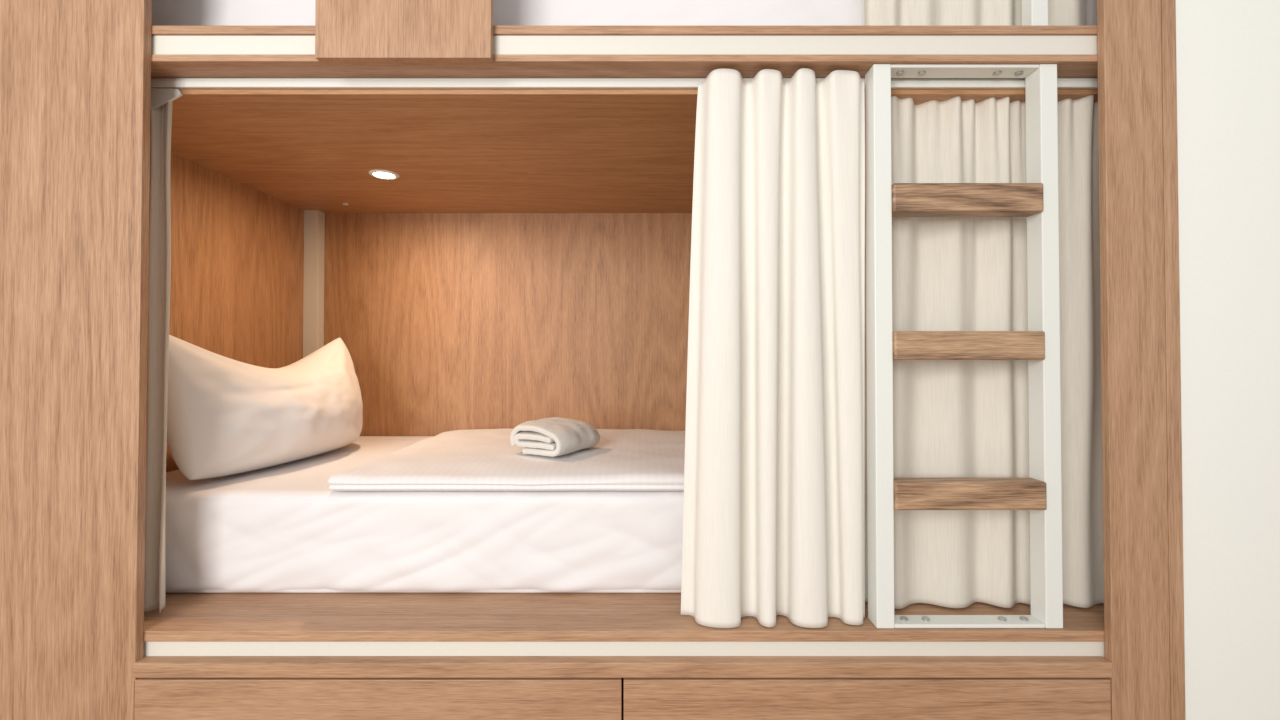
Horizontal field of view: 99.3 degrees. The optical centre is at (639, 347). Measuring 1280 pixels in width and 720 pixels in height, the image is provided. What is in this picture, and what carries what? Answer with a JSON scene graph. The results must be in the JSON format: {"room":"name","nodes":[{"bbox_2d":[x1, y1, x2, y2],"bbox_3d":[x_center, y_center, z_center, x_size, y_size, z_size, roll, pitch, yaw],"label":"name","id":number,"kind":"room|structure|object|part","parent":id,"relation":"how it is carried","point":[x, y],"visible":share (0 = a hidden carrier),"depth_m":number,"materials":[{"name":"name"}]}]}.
{"room":"dormitory","nodes":[
{"label":"dormitory","id":0,"kind":"room"},
{"bbox_2d":[1176,0,1279,719],"bbox_3d":[2.097,-0.382,1.262,1.806,2.800,0.088,0,-1,0],"label":"wall","id":1,"kind":"structure","parent":0,"point":[1228,51],"depth_m":1.21,"materials":[{"name":"beige paint"}]},
{"bbox_3d":[0.000,1.028,0.236,6.000,0.050,4.500,0,-1,0],"label":"floor","id":2,"kind":"structure","parent":0,"visible":0},
{"bbox_2d":[0,0,1185,719],"bbox_3d":[-0.465,-0.335,1.814,3.470,2.720,1.222,0,-1,0],"label":"bunk bed","id":3,"kind":"object","parent":2,"relation":"on","point":[527,257],"visible":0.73,"depth_m":1.21,"materials":[{"name":"brown wood"}]},
{"bbox_3d":[-1.652,-0.333,1.215,1.096,2.700,0.020,0,-1,0],"label":"panel","id":4,"kind":"part","parent":3,"relation":"part of","materials":[{"name":"brown wood"}]},
{"bbox_3d":[-1.426,0.027,2.375,0.062,1.243,0.050,0,-1,0],"label":"corner post","id":5,"kind":"part","parent":3,"relation":"part of","materials":[{"name":"beige wood"}]},
{"bbox_3d":[-0.574,0.837,1.198,1.068,0.219,0.020,0,-1,0],"label":"drawer","id":6,"kind":"part","parent":3,"relation":"part of","materials":[{"name":"brown wood"}]},
{"bbox_2d":[368,170,399,179],"bbox_3d":[-0.890,-0.600,1.893,0.098,0.006,0.098,0,-1,0],"label":"recessed light","id":7,"kind":"object","parent":3,"relation":"attached to","point":[381,174],"visible":1,"depth_m":1.88,"materials":[{"name":"white"}]},
{"bbox_3d":[-0.526,-0.838,1.221,0.391,0.390,0.021,0,-1,0],"label":"guard panel","id":8,"kind":"part","parent":3,"relation":"part of","materials":[{"name":"brown wood"}]},
{"bbox_2d":[165,436,683,592],"bbox_3d":[-0.122,0.508,1.874,2.645,0.263,1.008,0,-1,0],"label":"mattress","id":9,"kind":"object","parent":3,"relation":"on","point":[280,528],"visible":0.27,"depth_m":1.38,"materials":[{"name":"white fabric"}]},
{"bbox_2d":[167,335,362,479],"bbox_3d":[-1.167,0.163,1.782,0.346,0.411,0.724,0,-1,0],"label":"pillow","id":10,"kind":"object","parent":9,"relation":"on","point":[226,416],"visible":0.97,"depth_m":1.55,"materials":[{"name":"fabric"}]},
{"bbox_2d":[327,428,684,490],"bbox_3d":[0.002,0.343,1.778,1.604,0.060,0.808,0,-1,0],"label":"duvet","id":11,"kind":"object","parent":9,"relation":"on","point":[475,459],"visible":0.52,"depth_m":1.46,"materials":[{"name":"white fabric"}]},
{"bbox_2d":[510,417,599,456],"bbox_3d":[-0.258,0.269,1.671,0.208,0.093,0.216,0,-1,28],"label":"folded towel","id":12,"kind":"object","parent":11,"relation":"on","point":[553,436],"visible":1,"depth_m":1.59,"materials":[{"name":"white fabric"}]},
{"bbox_3d":[-0.039,0.876,1.503,2.138,0.290,0.570,0,-1,0],"label":"drawer","id":13,"kind":"part","parent":3,"relation":"part of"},
{"bbox_2d":[151,0,1096,25],"bbox_3d":[-0.122,-0.854,1.895,2.645,0.264,1.004,0,-1,0],"label":"mattress","id":14,"kind":"object","parent":3,"relation":"on","point":[164,12],"visible":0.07,"depth_m":1.40,"materials":[{"name":"white fabric"}]},
{"bbox_2d":[150,78,1097,109],"bbox_3d":[-0.037,-0.594,1.303,2.534,0.104,0.010,0,-1,0],"label":"curtain rod","id":15,"kind":"object","parent":3,"relation":"attached to","point":[163,90],"visible":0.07,"depth_m":1.30,"materials":[{"name":"white metal"}]},
{"bbox_2d":[144,101,172,612],"bbox_3d":[-1.213,0.004,1.308,0.178,1.246,0.046,0,-1,0],"label":"curtain","id":16,"kind":"object","parent":15,"relation":"hanging from","point":[159,262],"visible":0.35,"depth_m":1.30,"materials":[{"name":"beige fabric"}]},
{"bbox_2d":[681,68,864,627],"bbox_3d":[0.310,-0.004,1.257,0.430,1.267,0.074,0,-1,0],"label":"curtain","id":17,"kind":"object","parent":15,"relation":"hanging from","point":[774,500],"visible":1,"depth_m":1.24,"materials":[{"name":"beige fabric"}]},
{"bbox_2d":[865,95,1103,608],"bbox_3d":[0.873,0.004,1.333,0.659,1.247,0.055,0,-1,0],"label":"curtain","id":18,"kind":"object","parent":15,"relation":"hanging from","point":[952,418],"visible":0.63,"depth_m":1.33,"materials":[{"name":"beige fabric"}]},
{"bbox_3d":[-0.035,-0.686,1.248,2.217,0.046,0.024,0,-1,0],"label":"ledge rail","id":19,"kind":"part","parent":3,"relation":"part of","materials":[{"name":"white metal"}]},
{"bbox_3d":[-0.035,0.676,1.229,2.217,0.040,0.024,0,-1,0],"label":"ledge rail","id":20,"kind":"part","parent":3,"relation":"part of","materials":[{"name":"white metal"}]},
{"bbox_3d":[0.497,0.837,1.198,1.066,0.219,0.020,0,-1,0],"label":"drawer","id":21,"kind":"part","parent":3,"relation":"part of","materials":[{"name":"brown wood"}]},
{"bbox_2d":[865,0,1062,627],"bbox_3d":[0.742,-0.425,1.258,0.420,2.114,0.068,0,-1,-1],"label":"ladder","id":22,"kind":"object","parent":3,"relation":"attached to","point":[1036,199],"visible":0.93,"depth_m":1.23,"materials":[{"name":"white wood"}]},
{"bbox_3d":[0.742,-0.642,1.266,0.339,0.008,0.049,0,-1,0],"label":"plate","id":23,"kind":"part","parent":22,"relation":"part of","materials":[{"name":"white metal"}]},
{"bbox_3d":[0.742,0.628,1.246,0.339,0.008,0.046,0,-1,0],"label":"plate","id":24,"kind":"part","parent":22,"relation":"part of","materials":[{"name":"white metal"}]},
{"bbox_3d":[0.931,-1.105,1.288,0.039,0.754,0.035,0,-1,0],"label":"handle","id":25,"kind":"part","parent":22,"relation":"part of","materials":[{"name":"white metal"}]},
{"bbox_2d":[863,0,1084,25],"bbox_3d":[0.825,-1.160,1.343,0.555,0.853,0.056,0,-1,0],"label":"curtain","id":26,"kind":"object","parent":3,"relation":"hanging from","point":[875,12],"visible":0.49,"depth_m":1.34,"materials":[{"name":"beige fabric"}]},
{"bbox_3d":[1.097,-0.333,1.215,0.127,2.700,0.020,0,-1,0],"label":"panel","id":27,"kind":"part","parent":3,"relation":"part of","materials":[{"name":"brown wood"}]}
]}

